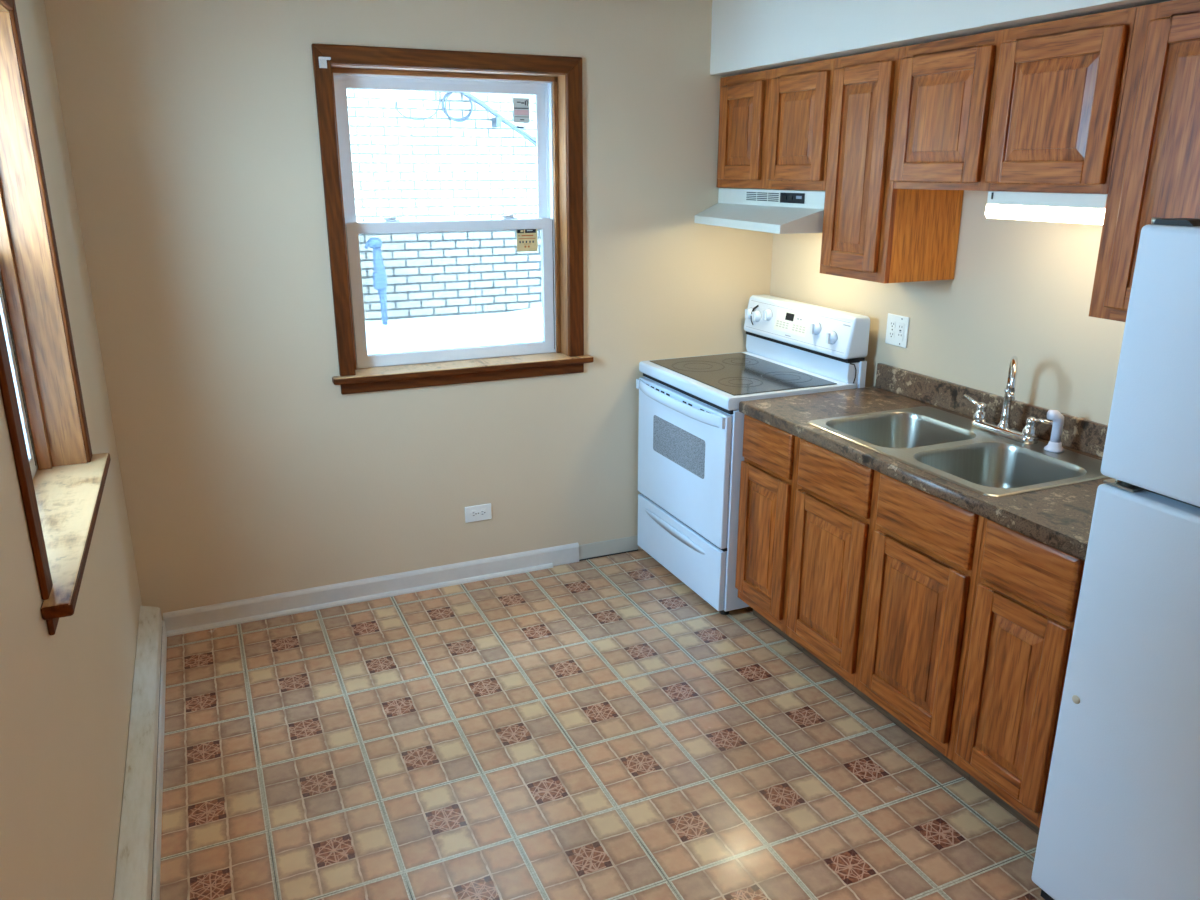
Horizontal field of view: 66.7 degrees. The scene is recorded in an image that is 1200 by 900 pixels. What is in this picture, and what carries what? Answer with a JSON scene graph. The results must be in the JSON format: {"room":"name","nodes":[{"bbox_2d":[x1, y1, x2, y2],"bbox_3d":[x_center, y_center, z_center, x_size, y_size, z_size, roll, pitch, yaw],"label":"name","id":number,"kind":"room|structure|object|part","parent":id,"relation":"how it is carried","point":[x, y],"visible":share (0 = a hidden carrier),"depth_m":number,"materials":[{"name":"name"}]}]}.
{"room":"kitchen","nodes":[
{"label":"kitchen","id":0,"kind":"room"},
{"bbox_2d":[0,0,141,899],"bbox_3d":[-0.766,0.282,0.838,0.160,2.440,5.300,-7,19,-23],"label":"wall","id":1,"kind":"structure","parent":0,"point":[66,695],"depth_m":1.94,"materials":[{"name":"beige paint"}]},
{"bbox_2d":[0,0,110,634],"bbox_3d":[-1.294,-0.378,1.940,0.225,1.270,1.040,-7,19,-23],"label":"window","id":2,"kind":"structure","parent":1,"relation":"in","point":[40,387],"depth_m":2.30,"materials":[{"name":"brown wood"}]},
{"bbox_3d":[-1.361,-0.109,1.996,0.034,0.578,0.802,-7,19,-23],"label":"sash","id":3,"kind":"part","parent":2,"relation":"part of","materials":[{"name":"white plastic"}]},
{"bbox_3d":[-1.371,-0.373,1.911,0.058,1.128,0.844,-7,19,-23],"label":"vinyl frame","id":4,"kind":"part","parent":2,"relation":"part of","materials":[{"name":"white plastic"}]},
{"bbox_3d":[-1.049,-0.298,1.557,0.012,1.195,0.066,-7,19,-23],"label":"casing leg","id":5,"kind":"part","parent":2,"relation":"part of","materials":[{"name":"brown wood"}]},
{"bbox_3d":[-1.418,-0.544,2.358,0.012,1.194,0.060,-7,19,-23],"label":"casing leg","id":6,"kind":"part","parent":2,"relation":"part of","materials":[{"name":"brown wood"}]},
{"bbox_2d":[113,606,166,899],"bbox_3d":[-0.876,1.208,1.683,0.069,0.175,4.170,-7,19,-23],"label":"baseboard heater","id":7,"kind":"object","parent":1,"relation":"attached to","point":[138,866],"visible":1,"depth_m":2.53,"materials":[{"name":"paint"}]},
{"bbox_2d":[44,0,772,620],"bbox_3d":[-0.514,-0.625,3.796,3.114,2.440,0.160,-7,19,-23],"label":"wall","id":8,"kind":"structure","parent":0,"point":[191,126],"depth_m":3.53,"materials":[{"name":"beige paint"}]},
{"bbox_2d":[163,543,578,636],"bbox_3d":[-0.898,0.576,3.888,1.746,0.090,0.014,-7,19,-23],"label":"baseboard","id":9,"kind":"structure","parent":8,"relation":"attached to","point":[568,553],"depth_m":3.84,"materials":[{"name":"white paint"}]},
{"bbox_2d":[311,43,593,393],"bbox_3d":[-0.569,-0.904,3.655,1.094,1.270,0.211,-7,19,-23],"label":"window","id":10,"kind":"structure","parent":8,"relation":"in","point":[555,82],"depth_m":3.65,"materials":[{"name":"brown wood"}]},
{"bbox_2d":[318,57,330,67],"bbox_3d":[-0.974,-1.371,3.227,0.040,0.037,0.024,-7,19,-23],"label":"bracket","id":11,"kind":"object","parent":10,"relation":"attached to","point":[322,60],"visible":1,"depth_m":3.23,"materials":[{"name":"white plastic"}]},
{"bbox_3d":[-0.989,-0.864,3.401,0.060,1.194,0.020,-7,19,-23],"label":"casing leg","id":12,"kind":"part","parent":10,"relation":"part of","materials":[{"name":"brown wood"}]},
{"bbox_3d":[-0.611,-1.178,3.660,0.854,0.573,0.013,-7,19,-23],"label":"sash","id":13,"kind":"part","parent":10,"relation":"part of","materials":[{"name":"white plastic"}]},
{"bbox_3d":[-0.603,-0.927,3.718,0.898,1.128,0.058,-7,19,-23],"label":"vinyl frame","id":14,"kind":"part","parent":10,"relation":"part of","materials":[{"name":"white plastic"}]},
{"bbox_3d":[-0.599,-0.659,3.790,0.856,0.578,0.034,-7,19,-23],"label":"sash","id":15,"kind":"part","parent":10,"relation":"part of","materials":[{"name":"white plastic"}]},
{"bbox_2d":[513,98,529,122],"bbox_3d":[-0.321,-1.388,3.726,0.070,0.096,0.002,-7,19,-23],"label":"window sticker","id":16,"kind":"object","parent":10,"relation":"attached to","point":[521,108],"visible":1,"depth_m":3.73,"materials":[{"name":"paper"}]},
{"bbox_2d":[517,229,537,251],"bbox_3d":[-0.306,-0.885,3.841,0.092,0.095,0.003,-7,19,-23],"label":"label","id":17,"kind":"object","parent":10,"relation":"attached to","point":[527,240],"visible":1,"depth_m":3.84,"materials":[{"name":"paper"}]},
{"bbox_2d":[518,235,535,247],"bbox_3d":[-0.307,-0.880,3.842,0.076,0.052,0.001,-7,19,-23],"label":"print","id":18,"kind":"object","parent":17,"relation":"attached to","point":[524,241],"depth_m":3.84},
{"bbox_3d":[-0.102,-0.978,3.774,0.066,1.195,0.020,-7,19,-23],"label":"casing leg","id":19,"kind":"part","parent":10,"relation":"part of","materials":[{"name":"brown wood"}]},
{"bbox_2d":[465,503,491,522],"bbox_3d":[-0.529,0.275,3.968,0.119,0.073,0.009,-7,19,-23],"label":"wall outlet","id":20,"kind":"object","parent":8,"relation":"attached to","point":[477,512],"visible":1,"depth_m":3.96,"materials":[{"name":"white plastic"}]},
{"bbox_2d":[471,510,476,517],"bbox_3d":[-0.546,0.278,3.958,0.028,0.034,0.002,-7,19,-23],"label":"socket","id":21,"kind":"object","parent":20,"relation":"attached to","point":[473,512],"depth_m":3.96,"materials":[{"name":"white plastic"}]},
{"bbox_2d":[480,509,485,515],"bbox_3d":[-0.510,0.273,3.973,0.028,0.034,0.002,-7,19,-23],"label":"socket","id":22,"kind":"object","parent":20,"relation":"attached to","point":[482,511],"depth_m":3.97,"materials":[{"name":"white plastic"}]},
{"bbox_2d":[579,535,637,559],"bbox_3d":[0.041,0.458,4.289,0.306,0.072,0.006,-7,19,-23],"label":"trim","id":23,"kind":"structure","parent":8,"relation":"attached to","point":[596,549],"depth_m":4.29,"materials":[{"name":"grey paint"}]},
{"bbox_2d":[579,549,637,560],"bbox_3d":[-0.057,0.507,4.258,0.520,0.004,0.008,-7,19,-23],"label":"trim","id":24,"kind":"structure","parent":8,"relation":"attached to","point":[637,549],"depth_m":4.29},
{"bbox_2d":[160,549,1044,899],"bbox_3d":[0.586,1.331,1.783,3.114,0.120,5.620,-7,19,-23],"label":"floor","id":25,"kind":"structure","parent":0,"point":[595,728],"depth_m":2.78,"materials":[{"name":"tile"}]},
{"bbox_2d":[636,294,869,614],"bbox_3d":[0.600,-0.017,3.949,0.677,1.187,0.757,-7,19,-23],"label":"electric range","id":26,"kind":"object","parent":25,"relation":"on","point":[691,423],"visible":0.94,"depth_m":3.77,"materials":[{"name":"white metal"}]},
{"bbox_3d":[0.316,0.354,3.953,0.007,0.048,0.560,-7,19,-23],"label":"drawer pull","id":27,"kind":"part","parent":26,"relation":"part of","materials":[{"name":"white metal"}]},
{"bbox_3d":[0.311,-0.196,3.761,0.046,0.052,0.741,-7,19,-23],"label":"door handle","id":28,"kind":"part","parent":26,"relation":"part of","materials":[{"name":"white plastic"}]},
{"bbox_3d":[0.339,0.426,3.964,0.028,0.259,0.745,-7,19,-23],"label":"storage drawer","id":29,"kind":"part","parent":26,"relation":"part of","materials":[{"name":"white metal"}]},
{"bbox_3d":[0.337,0.031,3.842,0.029,0.542,0.749,-7,19,-23],"label":"oven door","id":30,"kind":"part","parent":26,"relation":"part of","materials":[{"name":"white metal"}]},
{"bbox_3d":[0.582,-0.330,3.842,0.479,0.003,0.709,-7,19,-23],"label":"glass","id":31,"kind":"part","parent":26,"relation":"part of","materials":[{"name":"black glass"}]},
{"bbox_3d":[0.680,-0.625,4.179,0.029,0.052,0.052,-7,19,-23],"label":"control knob","id":32,"kind":"part","parent":26,"relation":"part of","materials":[{"name":"white plastic"}]},
{"bbox_3d":[0.704,-0.605,4.127,0.029,0.052,0.052,-7,19,-23],"label":"control knob","id":33,"kind":"part","parent":26,"relation":"part of","materials":[{"name":"white plastic"}]},
{"bbox_3d":[0.739,-0.600,4.054,0.029,0.052,0.052,-7,19,-23],"label":"control knob","id":34,"kind":"part","parent":26,"relation":"part of","materials":[{"name":"white plastic"}]},
{"bbox_2d":[744,299,852,355],"bbox_3d":[0.828,-0.533,3.894,0.026,0.130,0.731,-7,19,-23],"label":"control panel","id":35,"kind":"object","parent":26,"relation":"attached to","point":[825,332],"depth_m":3.85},
{"bbox_3d":[0.863,-0.539,3.909,0.103,0.165,0.757,-7,19,-23],"label":"control panel","id":36,"kind":"part","parent":26,"relation":"part of","materials":[{"name":"white ceramic"}]},
{"bbox_3d":[0.880,-0.499,3.745,0.029,0.052,0.052,-7,19,-23],"label":"control knob","id":37,"kind":"part","parent":26,"relation":"part of","materials":[{"name":"white plastic"}]},
{"bbox_3d":[0.922,-0.449,3.652,0.029,0.052,0.052,-7,19,-23],"label":"control knob","id":38,"kind":"part","parent":26,"relation":"part of","materials":[{"name":"white plastic"}]},
{"bbox_2d":[735,414,802,651],"bbox_3d":[0.891,0.278,3.540,0.626,0.864,0.337,-7,19,-23],"label":"base cabinet","id":39,"kind":"object","parent":25,"relation":"on","point":[769,467],"visible":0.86,"depth_m":3.38,"materials":[{"name":"brown wood"}]},
{"bbox_3d":[0.609,0.336,3.439,0.016,0.422,0.196,-7,19,-23],"label":"raised panel","id":40,"kind":"part","parent":39,"relation":"part of","materials":[{"name":"brown wood"}]},
{"bbox_3d":[0.609,0.336,3.439,0.019,0.539,0.306,-7,19,-23],"label":"door","id":41,"kind":"part","parent":39,"relation":"part of","materials":[{"name":"brown wood"}]},
{"bbox_3d":[0.609,-0.015,3.331,0.019,0.166,0.306,-7,19,-23],"label":"drawer","id":42,"kind":"part","parent":39,"relation":"part of","materials":[{"name":"brown wood"}]},
{"bbox_2d":[787,438,984,780],"bbox_3d":[1.126,0.435,3.029,0.626,0.864,0.827,-7,19,-23],"label":"base cabinet","id":43,"kind":"object","parent":25,"relation":"on","point":[884,568],"visible":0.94,"depth_m":2.82,"materials":[{"name":"brown wood"}]},
{"bbox_3d":[0.764,0.440,3.101,0.016,0.422,0.255,-7,19,-23],"label":"raised panel","id":44,"kind":"part","parent":43,"relation":"part of","materials":[{"name":"brown wood"}]},
{"bbox_3d":[0.765,0.439,3.102,0.019,0.539,0.365,-7,19,-23],"label":"door","id":45,"kind":"part","parent":43,"relation":"part of","materials":[{"name":"brown wood"}]},
{"bbox_3d":[0.765,0.089,2.994,0.019,0.166,0.365,-7,19,-23],"label":"drawer","id":46,"kind":"part","parent":43,"relation":"part of","materials":[{"name":"brown wood"}]},
{"bbox_3d":[0.931,0.550,2.740,0.016,0.422,0.266,-7,19,-23],"label":"raised panel","id":47,"kind":"part","parent":43,"relation":"part of","materials":[{"name":"brown wood"}]},
{"bbox_3d":[0.931,0.550,2.740,0.019,0.539,0.376,-7,19,-23],"label":"door","id":48,"kind":"part","parent":43,"relation":"part of","materials":[{"name":"brown wood"}]},
{"bbox_2d":[739,363,1111,560],"bbox_3d":[1.123,-0.043,2.870,0.643,0.138,1.519,-7,19,-23],"label":"countertop","id":49,"kind":"structure","parent":43,"relation":"on","point":[1060,517],"depth_m":2.86,"materials":[{"name":"brown stone"}]},
{"bbox_2d":[807,406,1107,496],"bbox_3d":[1.119,0.061,2.904,0.550,0.170,0.838,-7,19,-23],"label":"sink","id":50,"kind":"object","parent":49,"relation":"in","point":[945,445],"visible":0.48,"depth_m":2.89,"materials":[{"name":"metal"}]},
{"bbox_3d":[0.998,0.011,3.066,0.400,0.170,0.375,-7,19,-23],"label":"bowl","id":51,"kind":"part","parent":50,"relation":"part of","materials":[{"name":"metal"}]},
{"bbox_3d":[1.171,0.120,2.709,0.400,0.170,0.365,-7,19,-23],"label":"bowl","id":52,"kind":"part","parent":50,"relation":"part of","materials":[{"name":"metal"}]},
{"bbox_2d":[963,356,1052,443],"bbox_3d":[1.283,-0.175,2.921,0.143,0.271,0.342,-7,19,-23],"label":"kitchen faucet","id":53,"kind":"object","parent":50,"relation":"on","point":[1028,434],"visible":0.99,"depth_m":2.94,"materials":[{"name":"silver metal"}]},
{"bbox_3d":[1.269,-0.143,3.071,0.051,0.082,0.087,-7,19,-23],"label":"handle","id":54,"kind":"part","parent":53,"relation":"part of","materials":[{"name":"silver metal"}]},
{"bbox_3d":[1.319,-0.064,2.979,0.058,0.024,0.252,-7,19,-23],"label":"plate","id":55,"kind":"part","parent":53,"relation":"part of","materials":[{"name":"silver metal"}]},
{"bbox_3d":[1.290,-0.175,2.882,0.042,0.249,0.176,8,19,24],"label":"spout","id":56,"kind":"part","parent":53,"relation":"part of","materials":[{"name":"silver metal"}]},
{"bbox_3d":[1.371,-0.068,2.856,0.048,0.064,0.100,-7,19,-23],"label":"handle","id":57,"kind":"part","parent":53,"relation":"part of","materials":[{"name":"silver metal"}]},
{"bbox_2d":[1044,410,1063,452],"bbox_3d":[1.395,-0.060,2.789,0.065,0.128,0.056,-7,19,-23],"label":"sprayer","id":58,"kind":"object","parent":50,"relation":"on","point":[1054,445],"visible":1,"depth_m":2.78,"materials":[{"name":"white plastic"}]},
{"bbox_3d":[0.931,0.200,2.632,0.019,0.166,0.376,-7,19,-23],"label":"drawer","id":59,"kind":"part","parent":43,"relation":"part of","materials":[{"name":"brown wood"}]},
{"bbox_2d":[953,518,1084,834],"bbox_3d":[1.364,0.593,2.513,0.626,0.864,0.348,-7,19,-23],"label":"base cabinet","id":60,"kind":"object","parent":25,"relation":"on","point":[1027,589],"visible":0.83,"depth_m":2.37,"materials":[{"name":"brown wood"}]},
{"bbox_3d":[1.081,0.651,2.413,0.016,0.422,0.172,-7,19,-23],"label":"raised panel","id":61,"kind":"part","parent":60,"relation":"part of","materials":[{"name":"brown wood"}]},
{"bbox_3d":[1.082,0.650,2.413,0.019,0.539,0.282,-7,19,-23],"label":"door","id":62,"kind":"part","parent":60,"relation":"part of","materials":[{"name":"brown wood"}]},
{"bbox_3d":[1.082,0.300,2.306,0.019,0.166,0.282,-7,19,-23],"label":"drawer","id":63,"kind":"part","parent":60,"relation":"part of","materials":[{"name":"brown wood"}]},
{"bbox_2d":[1031,218,1199,899],"bbox_3d":[1.545,0.390,1.841,0.724,1.646,0.760,-7,19,-23],"label":"refrigerator","id":64,"kind":"object","parent":25,"relation":"on","point":[1120,820],"visible":1,"depth_m":1.89,"materials":[{"name":"white metal"}]},
{"bbox_3d":[1.246,0.668,1.790,0.065,1.044,0.760,-7,19,-23],"label":"door","id":65,"kind":"part","parent":64,"relation":"part of","materials":[{"name":"white metal"}]},
{"bbox_3d":[1.246,-0.098,1.555,0.065,0.521,0.760,-7,19,-23],"label":"freezer door","id":66,"kind":"part","parent":64,"relation":"part of","materials":[{"name":"white metal"}]},
{"bbox_2d":[770,190,1124,424],"bbox_3d":[1.938,-0.067,1.976,0.160,2.440,5.300,-7,19,-23],"label":"wall","id":67,"kind":"structure","parent":0,"point":[1023,289],"depth_m":3.07,"materials":[{"name":"beige paint"}]},
{"bbox_2d":[694,188,824,233],"bbox_3d":[0.725,-0.987,3.723,0.491,0.148,0.763,-7,19,-23],"label":"range hood","id":68,"kind":"object","parent":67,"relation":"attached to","point":[778,211],"visible":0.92,"depth_m":3.57,"materials":[{"name":"white metal"}]},
{"bbox_2d":[746,192,778,201],"bbox_3d":[0.661,-1.033,3.719,0.001,0.032,0.233,-7,19,-23],"label":"vent grille","id":69,"kind":"object","parent":68,"relation":"attached to","point":[750,196],"depth_m":3.72,"materials":[{"name":"white metal"}]},
{"bbox_3d":[0.745,-0.977,3.535,0.002,0.038,0.158,-7,19,-23],"label":"switch panel","id":70,"kind":"part","parent":68,"relation":"part of","materials":[{"name":"black plastic"}]},
{"bbox_2d":[717,58,833,190],"bbox_3d":[0.800,-1.283,3.663,0.328,0.448,0.770,-7,19,-23],"label":"upper cabinet","id":71,"kind":"object","parent":67,"relation":"attached to","point":[774,124],"visible":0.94,"depth_m":3.54,"materials":[{"name":"brown wood"}]},
{"bbox_3d":[0.581,-1.315,3.773,0.016,0.265,0.202,-7,19,-23],"label":"raised panel","id":72,"kind":"part","parent":71,"relation":"part of","materials":[{"name":"brown wood"}]},
{"bbox_3d":[0.581,-1.315,3.773,0.019,0.382,0.312,-7,19,-23],"label":"door","id":73,"kind":"part","parent":71,"relation":"part of","materials":[{"name":"brown wood"}]},
{"bbox_3d":[0.739,-1.209,3.428,0.016,0.265,0.234,-7,19,-23],"label":"raised panel","id":74,"kind":"part","parent":71,"relation":"part of","materials":[{"name":"brown wood"}]},
{"bbox_3d":[0.740,-1.209,3.429,0.019,0.382,0.344,-7,19,-23],"label":"door","id":75,"kind":"part","parent":71,"relation":"part of","materials":[{"name":"brown wood"}]},
{"bbox_2d":[820,46,963,283],"bbox_3d":[1.029,-0.989,3.211,0.328,0.745,0.360,-7,19,-23],"label":"upper cabinet","id":76,"kind":"object","parent":67,"relation":"attached to","point":[874,231],"visible":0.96,"depth_m":3.12,"materials":[{"name":"brown wood"}]},
{"bbox_3d":[0.885,-0.970,3.157,0.016,0.564,0.185,-7,19,-23],"label":"raised panel","id":77,"kind":"part","parent":76,"relation":"part of","materials":[{"name":"brown wood"}]},
{"bbox_3d":[0.885,-0.970,3.157,0.019,0.681,0.295,-7,19,-23],"label":"door","id":78,"kind":"part","parent":76,"relation":"part of","materials":[{"name":"brown wood"}]},
{"bbox_3d":[0.905,-0.973,3.159,0.019,0.745,0.360,-7,19,-23],"label":"frame","id":79,"kind":"part","parent":76,"relation":"part of","materials":[{"name":"brown wood"}]},
{"bbox_2d":[885,313,909,347],"bbox_3d":[1.145,-0.461,3.517,0.010,0.118,0.118,-7,19,-23],"label":"double outlet","id":80,"kind":"object","parent":67,"relation":"attached to","point":[897,329],"visible":1,"depth_m":3.51,"materials":[{"name":"white plastic"}]},
{"bbox_2d":[889,331,894,338],"bbox_3d":[1.133,-0.448,3.543,0.002,0.028,0.032,-7,19,-23],"label":"socket","id":81,"kind":"object","parent":80,"relation":"attached to","point":[891,333],"depth_m":3.54,"materials":[{"name":"white plastic"}]},
{"bbox_2d":[890,321,895,327],"bbox_3d":[1.133,-0.486,3.531,0.002,0.028,0.032,-7,19,-23],"label":"socket","id":82,"kind":"object","parent":80,"relation":"attached to","point":[892,323],"depth_m":3.53,"materials":[{"name":"white plastic"}]},
{"bbox_2d":[897,322,903,340],"bbox_3d":[1.152,-0.454,3.495,0.002,0.066,0.032,-7,19,-23],"label":"socket","id":83,"kind":"object","parent":80,"relation":"attached to","point":[900,325],"depth_m":3.49,"materials":[{"name":"white plastic"}]},
{"bbox_2d":[710,0,1171,75],"bbox_3d":[1.699,-1.050,1.565,0.362,0.318,5.300,-7,19,-23],"label":"soffit","id":84,"kind":"object","parent":67,"relation":"attached to","point":[748,36],"depth_m":3.05,"materials":[{"name":"white paint"}]},
{"bbox_2d":[875,363,1107,457],"bbox_3d":[1.411,-0.097,2.979,0.019,0.098,1.505,-7,19,-23],"label":"backsplash","id":85,"kind":"structure","parent":67,"relation":"attached to","point":[1087,436],"depth_m":3.14,"materials":[{"name":"brown stone"}]},
{"bbox_2d":[890,7,1136,193],"bbox_3d":[1.262,-0.982,2.659,0.328,0.434,0.794,-7,19,-23],"label":"upper cabinet","id":86,"kind":"object","parent":67,"relation":"attached to","point":[1034,107],"visible":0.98,"depth_m":2.52,"materials":[{"name":"brown wood"}]},
{"bbox_3d":[1.036,-1.014,2.785,0.016,0.262,0.260,-7,19,-23],"label":"raised panel","id":87,"kind":"part","parent":86,"relation":"part of","materials":[{"name":"brown wood"}]},
{"bbox_3d":[1.036,-1.014,2.785,0.019,0.379,0.370,-7,19,-23],"label":"door","id":88,"kind":"part","parent":86,"relation":"part of","materials":[{"name":"brown wood"}]},
{"bbox_2d":[985,191,1107,224],"bbox_3d":[1.266,-0.679,2.545,0.100,0.078,0.395,-7,19,-23],"label":"strip light","id":89,"kind":"object","parent":86,"relation":"attached to","point":[1081,208],"visible":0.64,"depth_m":2.51,"materials":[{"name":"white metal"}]},
{"bbox_2d":[985,204,1104,224],"bbox_3d":[1.267,-0.661,2.551,0.097,0.040,0.395,-7,19,-23],"label":"diffuser","id":90,"kind":"object","parent":89,"relation":"attached to","point":[1065,213],"depth_m":2.50,"materials":[{"name":"white"}]},
{"bbox_3d":[1.200,-0.904,2.429,0.016,0.262,0.270,-7,19,-23],"label":"raised panel","id":91,"kind":"part","parent":86,"relation":"part of","materials":[{"name":"brown wood"}]},
{"bbox_3d":[1.200,-0.904,2.429,0.019,0.379,0.380,-7,19,-23],"label":"door","id":92,"kind":"part","parent":86,"relation":"part of","materials":[{"name":"brown wood"}]},
{"bbox_2d":[1089,0,1199,321],"bbox_3d":[1.506,-0.671,2.175,0.328,0.745,0.412,-7,19,-23],"label":"upper cabinet","id":93,"kind":"object","parent":67,"relation":"attached to","point":[1155,172],"visible":0.84,"depth_m":2.17,"materials":[{"name":"brown wood"}]},
{"bbox_3d":[1.367,-0.648,2.108,0.016,0.564,0.217,-7,19,-23],"label":"raised panel","id":94,"kind":"part","parent":93,"relation":"part of","materials":[{"name":"brown wood"}]},
{"label":"outside","id":95,"kind":"structure","parent":0,"visible":0},
{"bbox_2d":[365,307,542,353],"bbox_3d":[0.223,0.794,1.450,22.000,0.147,12.700,-7,19,-23],"label":"snow ground","id":96,"kind":"structure","parent":95,"point":[520,326],"depth_m":6.91,"materials":[{"name":"white snow"}]},
{"bbox_2d":[364,237,387,324],"bbox_3d":[-1.709,-1.247,7.001,0.157,0.750,0.115,-7,19,-23],"label":"pipe","id":97,"kind":"object","parent":96,"relation":"on","point":[379,274],"visible":0.98,"depth_m":6.95,"materials":[{"name":"metal"}]},
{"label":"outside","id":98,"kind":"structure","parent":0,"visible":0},
{"bbox_2d":[346,88,541,320],"bbox_3d":[-1.637,-2.719,6.088,21.000,5.700,1.800,-7,19,-23],"label":"brick wall","id":99,"kind":"structure","parent":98,"point":[438,167],"depth_m":7.20,"materials":[{"name":"white brick"}]},
{"bbox_2d":[395,90,440,119],"bbox_3d":[-1.375,-2.652,6.892,0.360,0.301,0.012,-7,19,-23],"label":"cable","id":100,"kind":"object","parent":99,"relation":"hanging from","point":[395,90],"visible":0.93,"depth_m":6.92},
{"bbox_2d":[442,92,472,122],"bbox_3d":[-1.094,-2.647,7.015,0.249,0.241,0.034,-7,19,-23],"label":"coiled cable","id":101,"kind":"object","parent":99,"relation":"attached to","point":[447,94],"visible":0.72,"depth_m":7.01,"materials":[{"name":"plastic"}]},
{"bbox_2d":[459,92,535,145],"bbox_3d":[-0.572,-2.429,7.276,1.417,1.023,0.125,-7,19,-23],"label":"cable","id":102,"kind":"object","parent":99,"relation":"attached to","point":[497,121],"visible":0.54,"depth_m":7.08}
]}

